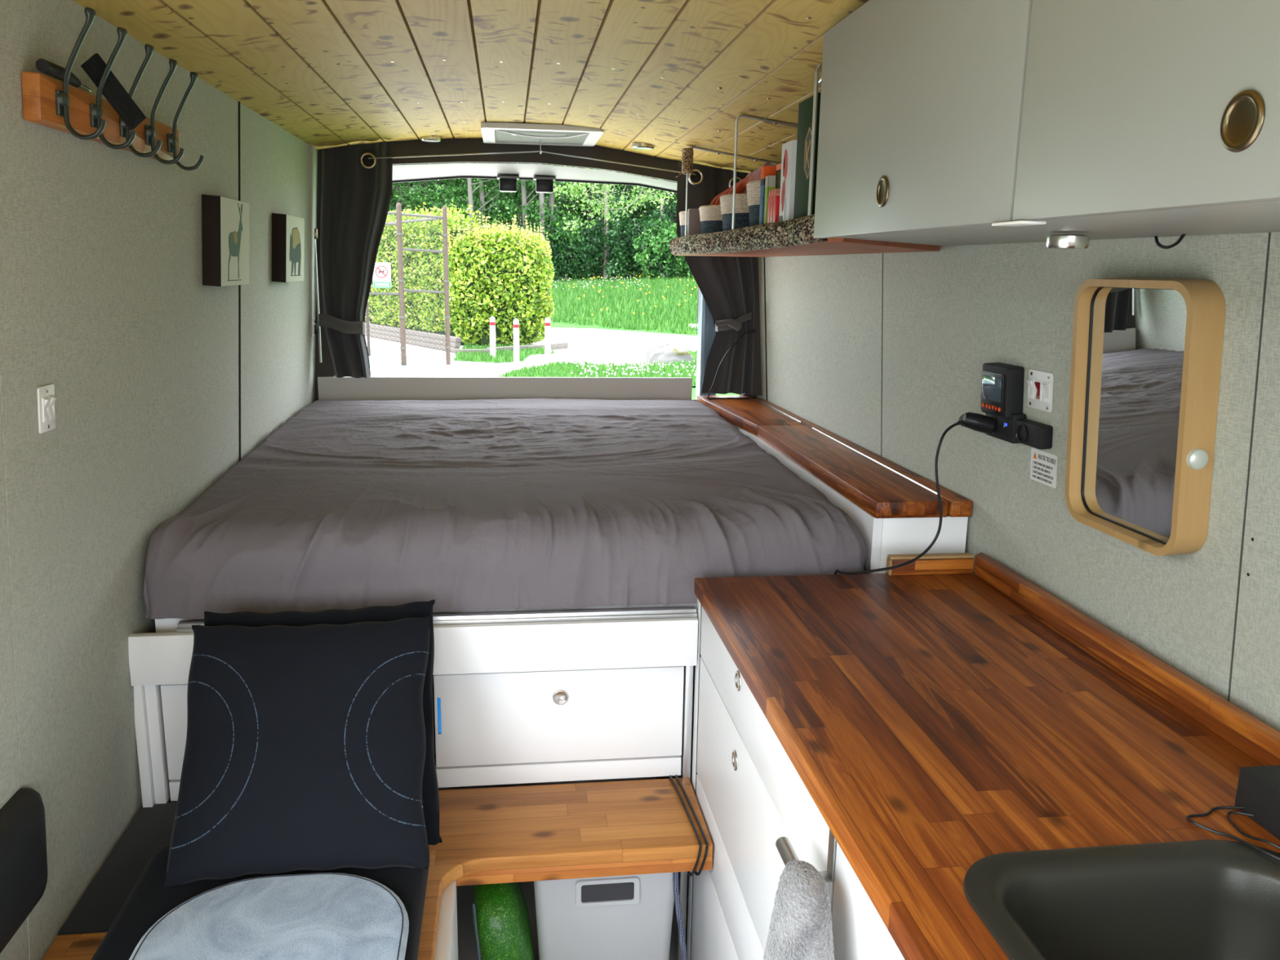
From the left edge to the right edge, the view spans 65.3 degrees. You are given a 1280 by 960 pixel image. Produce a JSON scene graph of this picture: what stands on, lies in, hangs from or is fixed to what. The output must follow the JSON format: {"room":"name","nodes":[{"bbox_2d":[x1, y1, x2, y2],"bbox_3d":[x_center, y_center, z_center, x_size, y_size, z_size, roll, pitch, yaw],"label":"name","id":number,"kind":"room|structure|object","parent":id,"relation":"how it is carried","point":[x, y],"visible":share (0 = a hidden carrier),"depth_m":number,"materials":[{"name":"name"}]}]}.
{"room":"vehicle interior","nodes":[
{"label":"vehicle interior","id":0,"kind":"room"},
{"bbox_2d":[0,0,317,959],"bbox_3d":[-0.995,0.028,2.215,0.164,1.950,2.740,-1,12,-7],"label":"wall","id":1,"kind":"structure","parent":0,"point":[163,380],"depth_m":1.65,"materials":[{"name":"fabric"}]},
{"bbox_2d":[0,787,47,953],"bbox_3d":[-0.851,0.544,1.319,0.043,0.176,0.270,-1,12,-7],"label":"seat backrest","id":2,"kind":"object","parent":1,"relation":"attached to","point":[23,841],"visible":1,"depth_m":1.35,"materials":[{"name":"black fabric"}]},
{"bbox_2d":[36,383,57,433],"bbox_3d":[-0.846,-0.102,1.428,0.013,0.066,0.050,-1,12,-7],"label":"light switch","id":3,"kind":"object","parent":1,"relation":"attached to","point":[46,398],"visible":1,"depth_m":1.42,"materials":[{"name":"white plastic"}]},
{"bbox_2d":[21,7,204,170],"bbox_3d":[-0.810,-0.603,1.588,0.085,0.170,0.576,-1,12,-7],"label":"coat rack","id":4,"kind":"object","parent":1,"relation":"attached to","point":[47,101],"visible":0.96,"depth_m":1.47,"materials":[{"name":"orange wood"}]},
{"bbox_2d":[35,58,92,92],"bbox_3d":[-0.800,-0.564,1.394,0.018,0.019,0.155,-1,12,-7],"label":"brush","id":5,"kind":"object","parent":4,"relation":"on","point":[46,67],"visible":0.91,"depth_m":1.35,"materials":[{"name":"black plastic"}]},
{"bbox_2d":[80,53,146,129],"bbox_3d":[-0.791,-0.584,1.504,0.010,0.102,0.096,7,13,27],"label":"comb","id":6,"kind":"object","parent":4,"relation":"on","point":[113,91],"visible":1,"depth_m":1.50,"materials":[{"name":"black plastic"}]},
{"bbox_2d":[201,194,248,286],"bbox_3d":[-0.925,-0.533,2.237,0.052,0.190,0.240,-1,12,-7],"label":"print","id":7,"kind":"object","parent":1,"relation":"attached to","point":[224,220],"visible":1,"depth_m":2.15,"materials":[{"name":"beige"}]},
{"bbox_2d":[220,196,248,286],"bbox_3d":[-0.907,-0.532,2.240,0.002,0.187,0.239,3,12,-8],"label":"picture","id":8,"kind":"object","parent":7,"relation":"attached to","point":[229,211],"depth_m":2.22},
{"bbox_2d":[271,213,304,282],"bbox_3d":[-1.011,-0.666,2.873,0.050,0.186,0.250,-1,12,-7],"label":"print","id":9,"kind":"object","parent":1,"relation":"attached to","point":[287,230],"visible":1,"depth_m":2.77,"materials":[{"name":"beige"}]},
{"bbox_2d":[285,214,304,282],"bbox_3d":[-0.992,-0.665,2.876,0.001,0.183,0.249,3,12,-8],"label":"picture","id":10,"kind":"object","parent":9,"relation":"attached to","point":[292,222],"depth_m":2.85},
{"bbox_2d":[314,228,321,362],"bbox_3d":[-1.098,-0.729,3.382,0.024,0.660,0.025,-1,12,-7],"label":"rail","id":11,"kind":"object","parent":1,"relation":"attached to","point":[316,230],"visible":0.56,"depth_m":3.40,"materials":[{"name":"metal"}]},
{"bbox_2d":[72,0,869,173],"bbox_3d":[-0.013,-0.623,1.076,1.590,0.131,4.850,-1,12,-7],"label":"ceiling","id":12,"kind":"structure","parent":0,"point":[670,76],"depth_m":2.02,"materials":[{"name":"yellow wood"}]},
{"bbox_2d":[539,140,542,153],"bbox_3d":[-0.329,-1.116,3.324,0.009,0.058,0.008,-1,12,-7],"label":"ceiling hook","id":13,"kind":"object","parent":12,"relation":"attached to","point":[540,140],"visible":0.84,"depth_m":3.33,"materials":[{"name":"silver metal"}]},
{"bbox_2d":[368,151,695,174],"bbox_3d":[-0.350,-1.069,3.341,1.094,0.063,0.019,-1,12,-7],"label":"wire","id":14,"kind":"object","parent":13,"relation":"hanging from","point":[521,151],"visible":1,"depth_m":3.32,"materials":[{"name":"metal"}]},
{"bbox_2d":[319,142,392,377],"bbox_3d":[-0.952,-0.731,3.351,0.258,0.778,0.086,0,12,-4],"label":"curtain","id":15,"kind":"object","parent":14,"relation":"hanging from","point":[357,188],"visible":1,"depth_m":3.35,"materials":[{"name":"black fabric"}]},
{"bbox_2d":[676,161,755,394],"bbox_3d":[0.278,-0.700,3.509,0.302,0.803,0.113,-1,12,-7],"label":"curtain","id":16,"kind":"object","parent":14,"relation":"hanging from","point":[726,284],"visible":0.71,"depth_m":3.55,"materials":[{"name":"black fabric"}]},
{"bbox_2d":[480,122,604,146],"bbox_3d":[-0.320,-1.109,3.226,0.375,0.026,0.400,-1,12,-7],"label":"ceiling vent","id":17,"kind":"object","parent":12,"relation":"in","point":[491,132],"visible":0.99,"depth_m":3.15,"materials":[{"name":"white plastic"}]},
{"bbox_2d":[675,146,778,235],"bbox_3d":[0.283,-0.904,3.151,0.340,0.271,0.061,-1,12,-7],"label":"shelf bracket","id":18,"kind":"object","parent":12,"relation":"attached to","point":[687,153],"visible":0.98,"depth_m":3.10,"materials":[{"name":"metal"}]},
{"bbox_2d":[731,115,797,229],"bbox_3d":[0.387,-0.761,2.488,0.311,0.271,0.017,-1,12,-7],"label":"shelf bracket","id":19,"kind":"object","parent":12,"relation":"attached to","point":[775,122],"visible":0.65,"depth_m":2.46,"materials":[{"name":"metal"}]},
{"bbox_2d":[807,63,822,215],"bbox_3d":[0.472,-0.625,1.858,0.311,0.271,0.017,-1,12,-7],"label":"shelf bracket","id":20,"kind":"object","parent":12,"relation":"attached to","point":[816,72],"visible":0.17,"depth_m":1.83,"materials":[{"name":"metal"}]},
{"bbox_2d":[314,137,761,401],"bbox_3d":[-0.335,-0.247,3.603,1.680,1.930,0.145,-1,12,-7],"label":"window frame","id":21,"kind":"structure","parent":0,"point":[469,145],"depth_m":3.44,"materials":[{"name":"black metal"}]},
{"bbox_2d":[497,175,519,192],"bbox_3d":[-0.481,-1.079,3.639,0.080,0.054,0.060,-1,12,-7],"label":"latch striker","id":22,"kind":"object","parent":21,"relation":"attached to","point":[507,183],"visible":1,"depth_m":3.62,"materials":[{"name":"black plastic"}]},
{"bbox_2d":[392,176,676,192],"bbox_3d":[-0.369,-1.082,3.710,1.461,0.080,0.010,-1,12,-7],"label":"trim","id":23,"kind":"structure","parent":21,"relation":"attached to","point":[453,177],"depth_m":3.71,"materials":[{"name":"black plastic"}]},
{"bbox_2d":[392,163,677,191],"bbox_3d":[-0.353,-1.071,3.594,1.460,0.104,0.242,-1,12,-7],"label":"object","id":24,"kind":"structure","parent":21,"relation":"attached to","point":[400,172],"depth_m":3.55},
{"bbox_2d":[533,176,555,193],"bbox_3d":[-0.350,-1.081,3.656,0.080,0.054,0.060,-1,12,-7],"label":"latch striker","id":25,"kind":"object","parent":21,"relation":"attached to","point":[543,184],"visible":1,"depth_m":3.63,"materials":[{"name":"black plastic"}]},
{"bbox_2d":[438,665,695,959],"bbox_3d":[-0.039,1.229,1.477,1.840,0.060,4.960,-1,12,-7],"label":"floor","id":26,"kind":"structure","parent":0,"point":[467,949],"depth_m":2.33,"materials":[{"name":"plastic"}]},
{"bbox_2d":[40,777,712,959],"bbox_3d":[-0.345,0.975,1.401,1.063,0.457,1.299,-1,12,-7],"label":"bench","id":27,"kind":"object","parent":26,"relation":"on","point":[594,829],"visible":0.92,"depth_m":1.82,"materials":[{"name":"brown wood"}]},
{"bbox_2d":[57,801,177,935],"bbox_3d":[-0.776,0.659,1.744,0.300,0.004,0.384,-1,12,-7],"label":"mat","id":28,"kind":"object","parent":27,"relation":"on","point":[151,828],"visible":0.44,"depth_m":1.70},
{"bbox_2d":[90,844,430,959],"bbox_3d":[-0.534,0.707,1.345,0.445,0.074,0.750,-1,12,-7],"label":"seat cushion","id":29,"kind":"object","parent":27,"relation":"on","point":[148,902],"visible":0.13,"depth_m":1.52,"materials":[{"name":"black fabric"}]},
{"bbox_2d":[128,872,408,959],"bbox_3d":[-0.497,0.675,1.268,0.370,0.023,0.585,-1,12,-7],"label":"pad","id":30,"kind":"object","parent":29,"relation":"on","point":[320,916],"visible":1,"depth_m":1.43,"materials":[{"name":"grey fabric"}]},
{"bbox_2d":[163,617,430,888],"bbox_3d":[-0.549,0.433,1.644,0.399,0.336,0.253,-1,12,-8],"label":"cushion","id":31,"kind":"object","parent":29,"relation":"on","point":[305,749],"visible":1,"depth_m":1.60,"materials":[{"name":"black fabric"}]},
{"bbox_2d":[204,599,442,844],"bbox_3d":[-0.545,0.421,1.711,0.401,0.354,0.236,-2,12,-12],"label":"cushion","id":32,"kind":"object","parent":29,"relation":"on","point":[430,795],"visible":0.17,"depth_m":1.75,"materials":[{"name":"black fabric"}]},
{"bbox_2d":[672,871,687,959],"bbox_3d":[0.079,0.885,1.874,0.018,0.410,0.054,-7,14,-32],"label":"rope","id":33,"kind":"object","parent":27,"relation":"hanging from","point":[675,875],"visible":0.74,"depth_m":1.86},
{"bbox_2d":[669,774,708,875],"bbox_3d":[0.090,0.664,1.931,0.035,0.069,0.255,-1,12,-7],"label":"cord","id":34,"kind":"object","parent":27,"relation":"on","point":[694,871],"visible":1,"depth_m":1.85,"materials":[{"name":"black plastic"}]},
{"bbox_2d":[128,603,697,959],"bbox_3d":[-0.351,0.481,2.835,1.424,0.826,1.770,-1,12,-7],"label":"bed base","id":35,"kind":"object","parent":26,"relation":"on","point":[547,695],"visible":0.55,"depth_m":1.96,"materials":[{"name":"white paint"}]},
{"bbox_2d":[143,398,868,619],"bbox_3d":[-0.332,-0.028,2.749,1.398,0.201,1.742,-1,12,-7],"label":"mattress","id":36,"kind":"object","parent":35,"relation":"on","point":[478,504],"visible":1,"depth_m":1.99,"materials":[{"name":"grey fabric"}]},
{"bbox_2d":[317,376,692,400],"bbox_3d":[-0.468,-0.239,3.588,1.323,0.260,0.016,-1,12,-7],"label":"board","id":37,"kind":"object","parent":36,"relation":"on","point":[330,388],"visible":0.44,"depth_m":3.56,"materials":[{"name":"grey laminate"}]},
{"bbox_2d":[471,882,535,959],"bbox_3d":[-0.265,0.929,1.976,0.128,0.320,0.208,-1,12,-7],"label":"bag","id":38,"kind":"object","parent":26,"relation":"on","point":[502,928],"visible":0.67,"depth_m":1.89,"materials":[{"name":"fabric"}]},
{"bbox_2d":[528,776,674,959],"bbox_3d":[-0.086,0.864,2.091,0.283,0.355,0.324,-1,12,-7],"label":"storage bin","id":39,"kind":"object","parent":26,"relation":"on","point":[624,917],"visible":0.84,"depth_m":1.94,"materials":[{"name":"grey plastic"}]},
{"bbox_2d":[686,598,904,959],"bbox_3d":[0.505,0.849,1.073,0.538,0.869,2.095,-1,12,-7],"label":"base cabinet","id":40,"kind":"object","parent":26,"relation":"on","point":[749,793],"visible":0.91,"depth_m":1.58,"materials":[{"name":"white paint"}]},
{"bbox_2d":[775,828,835,882],"bbox_3d":[0.197,0.428,1.119,0.056,0.074,0.130,-1,12,-7],"label":"towel bar","id":41,"kind":"object","parent":40,"relation":"attached to","point":[784,847],"visible":0.39,"depth_m":1.15,"materials":[{"name":"metal"}]},
{"bbox_2d":[763,859,835,959],"bbox_3d":[0.183,0.669,1.061,0.095,0.460,0.338,-1,12,-7],"label":"towel","id":42,"kind":"object","parent":41,"relation":"hanging from","point":[800,928],"visible":1,"depth_m":1.06,"materials":[{"name":"grey fabric"}]},
{"bbox_2d":[693,551,1279,959],"bbox_3d":[0.534,0.393,0.957,0.597,0.069,2.052,-1,12,-7],"label":"countertop","id":43,"kind":"structure","parent":40,"relation":"on","point":[940,716],"depth_m":1.30,"materials":[{"name":"brown wood"}]},
{"bbox_2d":[963,839,1279,959],"bbox_3d":[0.511,0.499,0.822,0.368,0.154,0.462,-1,12,-7],"label":"sink","id":44,"kind":"object","parent":43,"relation":"in","point":[1196,900],"visible":1,"depth_m":1.00,"materials":[{"name":"black metal"}]},
{"bbox_2d":[1186,764,1279,860],"bbox_3d":[0.701,0.374,0.959,0.178,0.050,0.320,-1,12,-7],"label":"electrical cable","id":45,"kind":"object","parent":43,"relation":"on","point":[1258,790],"visible":1,"depth_m":1.08,"materials":[{"name":"plastic"}]},
{"bbox_2d":[757,231,1279,732],"bbox_3d":[0.811,0.233,1.391,0.165,1.950,4.893,-1,12,-8],"label":"wall","id":46,"kind":"structure","parent":0,"point":[882,353],"depth_m":1.75,"materials":[{"name":"fabric"}]},
{"bbox_2d":[695,288,715,399],"bbox_3d":[0.258,-0.568,3.789,0.068,0.700,0.085,-1,12,-7],"label":"door","id":47,"kind":"structure","parent":46,"relation":"in","point":[706,332],"depth_m":3.76,"materials":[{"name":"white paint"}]},
{"bbox_2d":[669,213,939,257],"bbox_3d":[0.377,-0.610,2.560,0.400,0.055,1.806,-1,12,-7],"label":"shelf","id":48,"kind":"object","parent":46,"relation":"attached to","point":[794,237],"visible":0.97,"depth_m":2.17,"materials":[{"name":"grey stone"}]},
{"bbox_2d":[687,208,702,235],"bbox_3d":[0.180,-0.823,3.197,0.052,0.088,0.030,-1,12,-7],"label":"box","id":49,"kind":"object","parent":48,"relation":"on","point":[694,224],"visible":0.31,"depth_m":3.18,"materials":[{"name":"silver metal"}]},
{"bbox_2d":[698,204,723,233],"bbox_3d":[0.251,-0.773,2.983,0.150,0.083,0.192,-1,12,-7],"label":"basket","id":50,"kind":"object","parent":48,"relation":"on","point":[711,220],"visible":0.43,"depth_m":2.92,"materials":[{"name":"beige wicker"}]},
{"bbox_2d":[720,193,750,231],"bbox_3d":[0.298,-0.711,2.672,0.170,0.093,0.218,-1,12,-7],"label":"basket","id":51,"kind":"object","parent":48,"relation":"on","point":[741,209],"visible":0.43,"depth_m":2.60,"materials":[{"name":"beige wicker"}]},
{"bbox_2d":[710,161,776,204],"bbox_3d":[0.356,-0.837,2.991,0.171,0.223,0.753,-2,12,-15],"label":"knit hat","id":52,"kind":"object","parent":48,"relation":"on","point":[740,186],"visible":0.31,"depth_m":3.08,"materials":[{"name":"fabric"}]},
{"bbox_2d":[746,180,760,226],"bbox_3d":[0.338,-0.657,2.390,0.167,0.105,0.214,-1,12,-7],"label":"basket","id":53,"kind":"object","parent":48,"relation":"on","point":[753,188],"visible":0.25,"depth_m":2.35,"materials":[{"name":"beige wicker"}]},
{"bbox_2d":[759,165,776,224],"bbox_3d":[0.338,-0.640,2.256,0.128,0.128,0.030,-1,12,-7],"label":"book","id":54,"kind":"object","parent":48,"relation":"on","point":[766,171],"visible":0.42,"depth_m":2.24,"materials":[{"name":"paper"}]},
{"bbox_2d":[763,175,775,223],"bbox_3d":[0.333,-0.622,2.227,0.106,0.105,0.028,-1,12,-7],"label":"book","id":55,"kind":"object","parent":48,"relation":"on","point":[770,180],"visible":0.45,"depth_m":2.21,"materials":[{"name":"paper"}]},
{"bbox_2d":[772,188,780,222],"bbox_3d":[0.296,-0.585,2.129,0.020,0.071,0.022,-1,12,-7],"label":"booklet","id":56,"kind":"object","parent":48,"relation":"on","point":[777,191],"visible":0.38,"depth_m":2.12,"materials":[{"name":"red paper"}]},
{"bbox_2d":[778,139,796,222],"bbox_3d":[0.357,-0.614,2.065,0.119,0.158,0.077,-1,12,-7],"label":"box","id":57,"kind":"object","parent":48,"relation":"on","point":[788,157],"visible":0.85,"depth_m":2.04,"materials":[{"name":"white cardboard"}]},
{"bbox_2d":[793,92,821,218],"bbox_3d":[0.390,-0.618,1.929,0.150,0.223,0.127,-1,12,-7],"label":"book","id":58,"kind":"object","parent":48,"relation":"on","point":[805,107],"visible":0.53,"depth_m":1.92,"materials":[{"name":"green paper"}]},
{"bbox_2d":[696,395,972,573],"bbox_3d":[0.442,0.170,2.915,0.229,0.627,1.704,-1,12,-9],"label":"wooden ledge shelf","id":59,"kind":"object","parent":46,"relation":"attached to","point":[895,508],"visible":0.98,"depth_m":2.23,"materials":[{"name":"white paint"}]},
{"bbox_2d":[980,362,1024,418],"bbox_3d":[0.674,-0.168,1.861,0.043,0.096,0.096,-1,12,-9],"label":"controller","id":60,"kind":"object","parent":46,"relation":"attached to","point":[1002,384],"visible":0.99,"depth_m":1.83,"materials":[{"name":"black plastic"}]},
{"bbox_2d":[985,413,1053,449],"bbox_3d":[0.690,-0.095,1.825,0.030,0.055,0.196,-1,12,-9],"label":"strip","id":61,"kind":"object","parent":46,"relation":"attached to","point":[1017,428],"visible":0.88,"depth_m":1.79,"materials":[{"name":"black plastic"}]},
{"bbox_2d":[985,413,1026,443],"bbox_3d":[0.684,-0.104,1.868,0.026,0.054,0.108,-4,13,-8],"label":"socket","id":62,"kind":"object","parent":61,"relation":"attached to","point":[1005,429],"depth_m":1.83,"materials":[{"name":"black plastic"}]},
{"bbox_2d":[834,412,995,574],"bbox_3d":[0.525,0.048,1.918,0.277,0.364,0.084,-1,12,-7],"label":"power cord","id":63,"kind":"object","parent":62,"relation":"attached to","point":[978,422],"visible":0.98,"depth_m":1.88,"materials":[{"name":"black plastic"}]},
{"bbox_2d":[1014,418,1053,449],"bbox_3d":[0.699,-0.082,1.773,0.024,0.041,0.087,-4,13,-8],"label":"socket","id":64,"kind":"object","parent":61,"relation":"attached to","point":[1037,435],"depth_m":1.75,"materials":[{"name":"black plastic"}]},
{"bbox_2d":[1026,368,1053,412],"bbox_3d":[0.703,-0.158,1.760,0.013,0.068,0.080,-1,12,-9],"label":"switch plate","id":65,"kind":"object","parent":46,"relation":"attached to","point":[1040,384],"visible":1,"depth_m":1.75,"materials":[{"name":"white plastic"}]},
{"bbox_2d":[1030,447,1057,488],"bbox_3d":[0.716,-0.022,1.771,0.004,0.058,0.086,-1,12,-8],"label":"sticker","id":66,"kind":"object","parent":46,"relation":"attached to","point":[1043,466],"visible":1,"depth_m":1.77,"materials":[{"name":"white paper"}]},
{"bbox_2d":[813,0,1279,246],"bbox_3d":[0.578,-0.406,0.934,0.426,0.332,2.230,-1,12,-7],"label":"upper cabinet","id":67,"kind":"object","parent":46,"relation":"attached to","point":[943,122],"visible":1,"depth_m":0.94,"materials":[{"name":"grey paint"}]},
{"bbox_2d":[1045,234,1090,248],"bbox_3d":[0.549,-0.306,1.282,0.052,0.017,0.052,-1,12,-7],"label":"puck light","id":68,"kind":"object","parent":67,"relation":"attached to","point":[1055,241],"visible":1,"depth_m":1.26,"materials":[{"name":"silver metal"}]},
{"bbox_2d":[1226,99,1256,142],"bbox_3d":[0.403,-0.240,0.668,0.001,0.030,0.030,-1,12,-7],"label":"cabinet knob","id":69,"kind":"object","parent":67,"relation":"on","point":[1241,113],"depth_m":0.67,"materials":[{"name":"gold metal"}]},
{"bbox_2d":[1065,277,1225,555],"bbox_3d":[0.728,-0.100,1.458,0.071,0.382,0.281,-1,12,-8],"label":"wall mirror","id":70,"kind":"object","parent":46,"relation":"attached to","point":[1146,358],"visible":1,"depth_m":1.44,"materials":[{"name":"brown wood"}]},
{"label":"outside","id":71,"kind":"structure","parent":0,"visible":0},
{"bbox_2d":[452,342,555,362],"bbox_3d":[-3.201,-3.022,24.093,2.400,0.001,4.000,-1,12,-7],"label":"verge","id":72,"kind":"structure","parent":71,"point":[527,353],"depth_m":22.52,"materials":[{"name":"green plant"}]},
{"bbox_2d":[489,316,495,355],"bbox_3d":[-3.391,-3.272,22.982,0.131,0.970,0.128,-1,12,-7],"label":"bollard","id":73,"kind":"object","parent":72,"relation":"on","point":[492,321],"visible":0.92,"depth_m":22.93,"materials":[{"name":"white paint"}]},
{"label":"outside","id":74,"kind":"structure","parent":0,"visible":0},
{"bbox_2d":[387,163,688,276],"bbox_3d":[-4.884,-25.430,73.302,90.000,24.292,32.009,-1,12,-7],"label":"bank","id":75,"kind":"object","parent":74,"point":[409,186],"visible":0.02,"depth_m":67.33,"materials":[{"name":"green plant"}]},
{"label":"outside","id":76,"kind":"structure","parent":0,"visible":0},
{"bbox_2d":[368,347,442,368],"bbox_3d":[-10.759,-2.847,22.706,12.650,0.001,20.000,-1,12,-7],"label":"court surface","id":77,"kind":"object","parent":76,"point":[377,364],"visible":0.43,"depth_m":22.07,"materials":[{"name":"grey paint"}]},
{"bbox_2d":[364,202,450,365],"bbox_3d":[-6.832,-5.340,26.661,4.061,3.370,12.327,-1,12,-7],"label":"fence","id":78,"kind":"object","parent":77,"relation":"on","point":[399,233],"visible":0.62,"depth_m":21.01,"materials":[{"name":"metal"}]},
{"bbox_2d":[373,262,391,288],"bbox_3d":[-5.359,-4.248,20.715,0.370,0.520,0.027,-1,12,-7],"label":"sign","id":79,"kind":"object","parent":78,"relation":"attached to","point":[382,271],"visible":0.95,"depth_m":20.71,"materials":[{"name":"white plastic"}]},
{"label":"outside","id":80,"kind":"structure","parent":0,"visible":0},
{"bbox_2d":[498,348,697,386],"bbox_3d":[1.494,-2.656,22.403,9.243,0.144,8.282,-1,12,-7],"label":"grass","id":81,"kind":"structure","parent":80,"point":[549,369],"depth_m":20.27,"materials":[{"name":"green plant"}]},
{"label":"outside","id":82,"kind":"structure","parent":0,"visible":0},
{"bbox_2d":[364,328,697,377],"bbox_3d":[-1.008,0.517,7.714,60.000,0.001,75.000,-1,12,-7],"label":"pavement","id":83,"kind":"structure","parent":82,"point":[584,344],"depth_m":25.11,"materials":[{"name":"white concrete"}]},
{"bbox_2d":[364,200,488,343],"bbox_3d":[-7.356,-6.310,29.779,1.438,3.849,8.998,-9,15,-39],"label":"hedge","id":84,"kind":"object","parent":83,"relation":"on","point":[421,313],"visible":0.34,"depth_m":27.59,"materials":[{"name":"green plant"}]},
{"bbox_2d":[364,322,568,355],"bbox_3d":[-7.076,-4.122,28.111,10.954,0.375,3.640,10,15,37],"label":"edging","id":85,"kind":"object","parent":83,"relation":"on","point":[455,342],"visible":0.48,"depth_m":25.93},
{"bbox_2d":[440,214,555,346],"bbox_3d":[-3.817,-5.349,26.802,3.104,3.466,2.719,-1,12,-7],"label":"round bush","id":86,"kind":"object","parent":83,"relation":"on","point":[504,280],"visible":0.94,"depth_m":25.95,"materials":[{"name":"green plant"}]},
{"bbox_2d":[513,319,519,363],"bbox_3d":[-2.749,-3.091,22.178,0.131,0.970,0.128,-1,12,-7],"label":"bollard","id":87,"kind":"object","parent":83,"relation":"on","point":[516,323],"visible":1,"depth_m":22.13,"materials":[{"name":"white paint"}]},
{"bbox_2d":[644,343,693,364],"bbox_3d":[0.680,-2.908,22.942,1.099,0.446,1.066,-1,12,-7],"label":"boulder","id":88,"kind":"object","parent":83,"relation":"on","point":[662,353],"visible":0.95,"depth_m":22.60,"materials":[{"name":"grey stone"}]},
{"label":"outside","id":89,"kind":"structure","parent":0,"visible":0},
{"bbox_2d":[550,288,739,399],"bbox_3d":[5.354,-6.376,35.452,140.000,2.164,150.000,-1,12,-7],"label":"ground","id":90,"kind":"structure","parent":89,"point":[553,325],"depth_m":35.32,"materials":[{"name":"green plant"}]},
{"bbox_2d":[387,163,443,211],"bbox_3d":[-15.511,-17.306,56.791,9.128,13.056,5.897,2,12,4],"label":"tree","id":91,"kind":"object","parent":90,"relation":"on","point":[415,183],"visible":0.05,"depth_m":57.04,"materials":[{"name":"green plant"}]},
{"bbox_2d":[401,163,506,213],"bbox_3d":[-12.660,-19.956,64.871,9.128,14.463,5.897,2,12,6],"label":"tree","id":92,"kind":"object","parent":90,"relation":"on","point":[438,182],"visible":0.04,"depth_m":63.78,"materials":[{"name":"green plant"}]},
{"bbox_2d":[409,162,537,231],"bbox_3d":[-9.530,-17.352,56.111,9.128,13.493,5.897,-8,15,-36],"label":"tree","id":93,"kind":"object","parent":90,"relation":"on","point":[480,182],"visible":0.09,"depth_m":55.32,"materials":[{"name":"green plant"}]},
{"bbox_2d":[438,162,566,231],"bbox_3d":[-8.875,-18.833,63.457,9.098,12.860,6.516,1,12,2],"label":"tree","id":94,"kind":"object","parent":90,"relation":"on","point":[463,181],"visible":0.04,"depth_m":62.64,"materials":[{"name":"green plant"}]},
{"bbox_2d":[432,162,584,252],"bbox_3d":[-6.622,-18.451,55.758,9.098,15.988,6.516,-7,14,-32],"label":"tree","id":95,"kind":"object","parent":90,"relation":"on","point":[531,184],"visible":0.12,"depth_m":55.63,"materials":[{"name":"green plant"}]},
{"bbox_2d":[462,212,573,281],"bbox_3d":[-7.449,-12.537,55.033,7.500,4.422,4.092,-3,13,-19],"label":"shrub","id":96,"kind":"object","parent":90,"relation":"on","point":[556,257],"visible":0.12,"depth_m":55.40,"materials":[{"name":"green plant"}]},
{"bbox_2d":[519,208,643,280],"bbox_3d":[-3.490,-13.136,56.962,7.500,4.547,4.092,1,12,-1],"label":"shrub","id":97,"kind":"object","parent":90,"relation":"on","point":[601,245],"visible":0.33,"depth_m":56.55,"materials":[{"name":"green plant"}]},
{"bbox_2d":[529,164,644,250],"bbox_3d":[-3.211,-19.485,65.780,9.098,12.909,6.516,-2,12,-15],"label":"tree","id":98,"kind":"object","parent":90,"relation":"on","point":[562,202],"visible":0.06,"depth_m":65.42,"materials":[{"name":"green plant"}]},
{"bbox_2d":[552,165,676,233],"bbox_3d":[-0.407,-11.563,43.060,8.978,6.970,3.310,-2,12,-12],"label":"tree","id":99,"kind":"object","parent":90,"relation":"on","point":[572,193],"visible":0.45,"depth_m":42.54,"materials":[{"name":"green plant"}]},
{"bbox_2d":[555,209,678,281],"bbox_3d":[-1.299,-13.050,56.690,7.500,4.373,4.092,3,12,11],"label":"shrub","id":100,"kind":"object","parent":90,"relation":"on","point":[580,262],"visible":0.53,"depth_m":56.16,"materials":[{"name":"green plant"}]},
{"bbox_2d":[568,168,674,279],"bbox_3d":[-0.799,-16.899,56.409,6.223,12.195,6.091,-2,12,-13],"label":"tree","id":101,"kind":"object","parent":90,"relation":"on","point":[614,228],"visible":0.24,"depth_m":56.31,"materials":[{"name":"green plant"}]},
{"bbox_2d":[552,276,696,377],"bbox_3d":[-1.283,-6.792,37.873,6.503,1.497,39.369,-1,12,-7],"label":"daisies","id":102,"kind":"object","parent":90,"relation":"on","point":[612,277],"visible":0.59,"depth_m":20.51,"materials":[{"name":"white plant"}]},
{"bbox_2d":[551,271,697,334],"bbox_3d":[5.729,-9.005,47.864,36.095,2.144,37.194,-1,12,-7],"label":"grass","id":103,"kind":"structure","parent":90,"relation":"on","point":[674,295],"depth_m":41.25,"materials":[{"name":"green plant"}]},
{"bbox_2d":[595,175,676,235],"bbox_3d":[2.015,-19.388,65.405,9.098,12.638,6.516,-4,13,-23],"label":"tree","id":104,"kind":"object","parent":90,"relation":"on","point":[652,207],"visible":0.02,"depth_m":65.45,"materials":[{"name":"green plant"}]},
{"bbox_2d":[626,177,677,273],"bbox_3d":[2.244,-17.742,58.141,6.223,12.859,6.091,5,13,17],"label":"tree","id":105,"kind":"object","parent":90,"relation":"on","point":[672,203],"visible":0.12,"depth_m":58.77,"materials":[{"name":"green plant"}]},
{"bbox_2d":[632,217,694,279],"bbox_3d":[2.911,-12.866,56.151,7.306,4.720,4.152,-4,13,-23],"label":"shrub","id":106,"kind":"object","parent":90,"relation":"on","point":[672,230],"visible":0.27,"depth_m":55.23,"materials":[{"name":"green plant"}]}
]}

